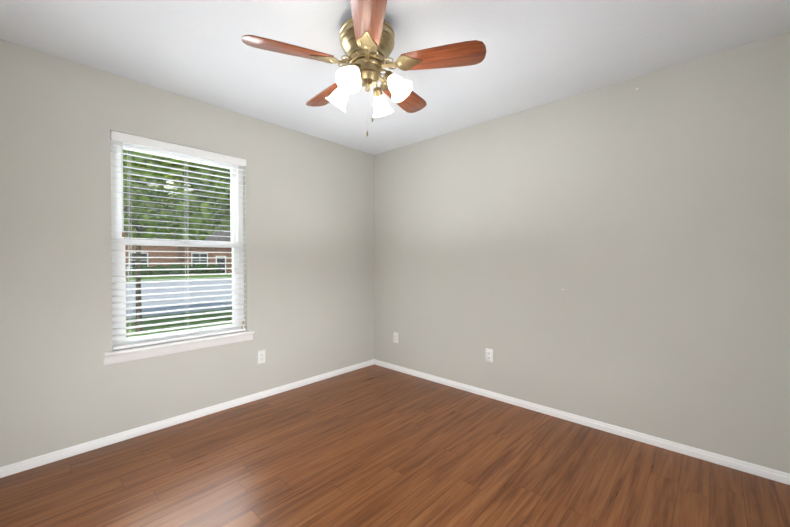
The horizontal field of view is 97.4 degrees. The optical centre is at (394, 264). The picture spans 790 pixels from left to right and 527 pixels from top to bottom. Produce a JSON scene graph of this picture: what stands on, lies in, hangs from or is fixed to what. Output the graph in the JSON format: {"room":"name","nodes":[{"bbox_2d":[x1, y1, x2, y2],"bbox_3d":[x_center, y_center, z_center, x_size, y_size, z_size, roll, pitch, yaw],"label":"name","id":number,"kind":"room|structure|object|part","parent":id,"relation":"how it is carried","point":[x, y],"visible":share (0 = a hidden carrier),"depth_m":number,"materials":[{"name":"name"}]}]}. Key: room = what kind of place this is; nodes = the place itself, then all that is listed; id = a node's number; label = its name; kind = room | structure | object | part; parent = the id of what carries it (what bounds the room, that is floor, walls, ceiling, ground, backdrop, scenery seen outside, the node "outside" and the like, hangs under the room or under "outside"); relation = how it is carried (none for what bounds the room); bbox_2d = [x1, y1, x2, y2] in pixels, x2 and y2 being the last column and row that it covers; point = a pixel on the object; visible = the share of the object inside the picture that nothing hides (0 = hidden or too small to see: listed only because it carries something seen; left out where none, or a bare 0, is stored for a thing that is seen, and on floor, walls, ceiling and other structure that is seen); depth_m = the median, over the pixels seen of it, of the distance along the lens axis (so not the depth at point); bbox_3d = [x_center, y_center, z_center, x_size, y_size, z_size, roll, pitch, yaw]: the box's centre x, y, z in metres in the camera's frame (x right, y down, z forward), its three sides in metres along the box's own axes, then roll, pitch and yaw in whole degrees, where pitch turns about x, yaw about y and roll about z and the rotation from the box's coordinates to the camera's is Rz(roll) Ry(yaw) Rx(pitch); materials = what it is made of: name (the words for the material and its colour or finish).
{"room":"empty bedroom","nodes":[
{"label":"empty bedroom","id":0,"kind":"room"},
{"bbox_2d":[0,39,373,466],"bbox_3d":[-1.414,-0.044,2.890,0.140,2.440,3.580,1,1,43],"label":"wall","id":1,"kind":"structure","parent":0,"point":[308,216],"depth_m":2.33,"materials":[{"name":"beige paint"}]},
{"bbox_2d":[110,130,245,349],"bbox_3d":[-1.613,-0.162,2.664,0.141,1.460,0.900,1,1,43],"label":"blinds","id":2,"kind":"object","parent":1,"relation":"in","point":[119,296],"depth_m":2.58,"materials":[{"name":"white plastic"}]},
{"bbox_2d":[121,141,132,343],"bbox_3d":[-1.821,-0.143,2.365,0.031,1.390,0.079,0,1,-11],"label":"blind cord","id":3,"kind":"object","parent":2,"relation":"hanging from","point":[121,141],"depth_m":2.36,"materials":[{"name":"white fabric"}]},
{"bbox_3d":[-1.584,-0.161,2.637,0.062,1.452,0.896,1,1,43],"label":"window blind rails","id":4,"kind":"part","parent":2,"relation":"part of","materials":[{"name":"white plastic"}]},
{"bbox_2d":[184,154,188,307],"bbox_3d":[-1.585,-0.146,2.646,0.050,1.390,0.014,1,1,43],"label":"blind cord","id":5,"kind":"object","parent":2,"relation":"hanging from","point":[187,252],"depth_m":2.65,"materials":[{"name":"white fabric"}]},
{"bbox_2d":[231,164,242,328],"bbox_3d":[-1.324,-0.149,2.902,0.090,1.390,0.039,0,1,-5],"label":"blind cord","id":6,"kind":"object","parent":2,"relation":"hanging from","point":[231,164],"depth_m":2.91,"materials":[{"name":"white fabric"}]},
{"bbox_2d":[104,330,254,364],"bbox_3d":[-1.570,0.611,2.633,0.109,0.084,0.990,1,1,43],"label":"window sill","id":7,"kind":"structure","parent":1,"relation":"attached to","point":[131,354],"depth_m":2.54,"materials":[{"name":"white wood"}]},
{"bbox_2d":[0,359,375,477],"bbox_3d":[-1.357,1.148,2.851,0.014,0.056,3.240,1,1,43],"label":"baseboard","id":8,"kind":"structure","parent":1,"relation":"attached to","point":[17,467],"depth_m":2.47,"materials":[{"name":"white wood"}]},
{"bbox_2d":[258,350,264,363],"bbox_3d":[-1.173,0.811,3.053,0.008,0.115,0.070,1,1,43],"label":"electrical outlet","id":9,"kind":"object","parent":1,"relation":"attached to","point":[261,356],"visible":1,"depth_m":3.05,"materials":[{"name":"white plastic"}]},
{"bbox_2d":[0,364,789,526],"bbox_3d":[0.104,1.242,1.509,4.265,0.100,3.580,1,1,43],"label":"floor","id":10,"kind":"structure","parent":0,"point":[373,445],"depth_m":1.96,"materials":[{"name":"laminate"}]},
{"bbox_2d":[0,0,789,154],"bbox_3d":[0.104,-1.298,1.479,4.265,0.100,3.580,1,1,43],"label":"ceiling","id":11,"kind":"structure","parent":0,"point":[540,52],"depth_m":1.99,"materials":[{"name":"white paint"}]},
{"bbox_2d":[241,0,485,135],"bbox_3d":[-0.155,-0.951,1.845,1.133,0.602,1.147,1,1,43],"label":"fan","id":12,"kind":"object","parent":11,"relation":"hanging from","point":[367,38],"visible":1,"depth_m":1.72,"materials":[{"name":"brown wood"}]},
{"bbox_3d":[-0.506,-1.028,1.659,0.416,0.039,0.147,0,1,-23],"label":"blade","id":13,"kind":"part","parent":12,"relation":"part of","materials":[{"name":"brown wood"}]},
{"bbox_3d":[-0.401,-1.033,2.109,0.147,0.039,0.416,-1,1,-41],"label":"blade","id":14,"kind":"part","parent":12,"relation":"part of","materials":[{"name":"brown wood"}]},
{"bbox_3d":[-0.311,-0.894,1.882,0.129,0.130,0.126,0,1,23],"label":"lamp shade","id":15,"kind":"part","parent":12,"relation":"part of","materials":[{"name":"white glass"}]},
{"bbox_3d":[-0.214,-0.891,1.646,0.126,0.130,0.129,0,1,23],"label":"lamp shade","id":16,"kind":"part","parent":12,"relation":"part of","materials":[{"name":"white glass"}]},
{"bbox_3d":[-0.206,-0.910,1.664,0.039,0.055,0.050,0,1,23],"label":"bulb","id":17,"kind":"part","parent":12,"relation":"part of","materials":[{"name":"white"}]},
{"bbox_3d":[-0.186,-0.959,1.712,0.054,0.085,0.110,0,1,23],"label":"arm","id":18,"kind":"part","parent":12,"relation":"part of"},
{"bbox_3d":[-0.111,-1.025,1.420,0.147,0.039,0.416,0,1,-5],"label":"blade","id":19,"kind":"part","parent":12,"relation":"part of","materials":[{"name":"brown wood"}]},
{"bbox_3d":[-0.102,-0.961,1.912,0.054,0.085,0.110,0,1,23],"label":"arm","id":20,"kind":"part","parent":12,"relation":"part of"},
{"bbox_3d":[-0.075,-0.895,1.980,0.126,0.130,0.129,0,1,23],"label":"lamp shade","id":21,"kind":"part","parent":12,"relation":"part of","materials":[{"name":"white glass"}]},
{"bbox_3d":[-0.044,-0.960,1.770,0.110,0.085,0.054,0,1,23],"label":"arm","id":22,"kind":"part","parent":12,"relation":"part of"},
{"bbox_3d":[0.022,-0.892,1.743,0.129,0.130,0.126,0,1,23],"label":"lamp shade","id":23,"kind":"part","parent":12,"relation":"part of","materials":[{"name":"white glass"}]},
{"bbox_3d":[0.059,-1.034,2.147,0.147,0.039,0.416,0,1,31],"label":"blade","id":24,"kind":"part","parent":12,"relation":"part of","materials":[{"name":"brown wood"}]},
{"bbox_3d":[0.238,-1.029,1.722,0.416,0.039,0.147,0,1,13],"label":"blade","id":25,"kind":"part","parent":12,"relation":"part of","materials":[{"name":"brown wood"}]},
{"bbox_2d":[374,32,789,473],"bbox_3d":[1.320,-0.042,2.712,4.125,2.440,0.140,1,1,43],"label":"wall","id":26,"kind":"structure","parent":0,"point":[617,254],"depth_m":2.40,"materials":[{"name":"beige paint"}]},
{"bbox_2d":[394,332,397,342],"bbox_3d":[0.010,0.805,3.826,0.070,0.115,0.008,1,1,43],"label":"electrical outlet","id":27,"kind":"object","parent":26,"relation":"attached to","point":[395,337],"visible":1,"depth_m":3.83,"materials":[{"name":"white plastic"}]},
{"bbox_2d":[485,348,492,361],"bbox_3d":[0.832,0.802,3.071,0.070,0.115,0.008,1,1,43],"label":"electrical outlet","id":28,"kind":"object","parent":26,"relation":"attached to","point":[488,355],"visible":1,"depth_m":3.07,"materials":[{"name":"white plastic"}]},
{"bbox_2d":[376,360,789,484],"bbox_3d":[0.973,1.147,2.940,3.325,0.056,0.014,1,1,43],"label":"baseboard","id":29,"kind":"structure","parent":26,"relation":"attached to","point":[705,455],"depth_m":2.40,"materials":[{"name":"white wood"}]},
{"label":"outside","id":30,"kind":"structure","parent":0,"visible":0},
{"bbox_2d":[126,274,231,336],"bbox_3d":[-21.189,1.328,36.922,74.700,0.200,100.000,1,1,43],"label":"lawn","id":31,"kind":"structure","parent":30,"point":[173,319],"depth_m":9.79,"materials":[{"name":"green plant"}]},
{"bbox_2d":[123,163,212,331],"bbox_3d":[-5.561,-1.031,8.314,3.756,5.187,4.685,1,1,43],"label":"trunk","id":32,"kind":"object","parent":31,"relation":"on","point":[138,247],"depth_m":8.11,"materials":[{"name":"brown plant"}]},
{"bbox_2d":[124,150,224,194],"bbox_3d":[-5.247,-3.147,8.585,2.558,2.666,3.041,1,1,43],"label":"foliage","id":33,"kind":"object","parent":32,"relation":"attached to","point":[145,165],"depth_m":7.98,"materials":[{"name":"green plant"}]},
{"bbox_2d":[123,149,230,240],"bbox_3d":[-5.820,-2.819,8.321,5.309,4.762,6.143,1,1,43],"label":"trees","id":34,"kind":"object","parent":32,"relation":"attached to","point":[195,215],"depth_m":7.57,"materials":[{"name":"green plant"}]},
{"bbox_2d":[125,239,231,272],"bbox_3d":[-28.410,-0.791,42.858,14.000,3.900,25.000,1,1,43],"label":"wall","id":35,"kind":"structure","parent":31,"relation":"on","point":[174,254],"depth_m":37.64,"materials":[{"name":"brick"}]},
{"bbox_2d":[124,226,230,241],"bbox_3d":[-28.410,-4.041,42.820,15.000,2.600,26.000,1,1,43],"label":"roof","id":36,"kind":"structure","parent":35,"relation":"on","point":[219,233],"depth_m":43.53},
{"bbox_2d":[130,253,224,272],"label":"house window","id":37,"kind":"structure","parent":35,"relation":"attached to","point":[144,260],"depth_m":40.85,"materials":[{"name":"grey glass"}]},
{"bbox_2d":[129,241,229,272],"bbox_3d":[-23.957,-0.753,38.763,2.100,3.920,26.000,1,1,43],"label":"trim","id":38,"kind":"structure","parent":35,"relation":"attached to","point":[191,258],"depth_m":41.34,"materials":[{"name":"white"}]},
{"bbox_2d":[126,277,231,318],"bbox_3d":[-12.393,1.463,28.834,32.600,0.320,100.000,1,1,43],"label":"curb","id":39,"kind":"object","parent":31,"relation":"on","point":[157,314],"depth_m":11.65,"materials":[{"name":"concrete"}]},
{"bbox_2d":[126,264,231,277],"bbox_3d":[-23.511,0.675,38.040,3.714,1.628,24.261,1,1,43],"label":"hedges","id":40,"kind":"object","parent":31,"relation":"on","point":[156,272],"depth_m":36.28,"materials":[{"name":"green plant"}]},
{"bbox_2d":[126,280,231,315],"bbox_3d":[-8.124,1.604,24.909,20.200,0.230,100.000,1,1,43],"label":"street","id":41,"kind":"structure","parent":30,"point":[165,284],"depth_m":17.72,"materials":[{"name":"grey asphalt"}]}
]}

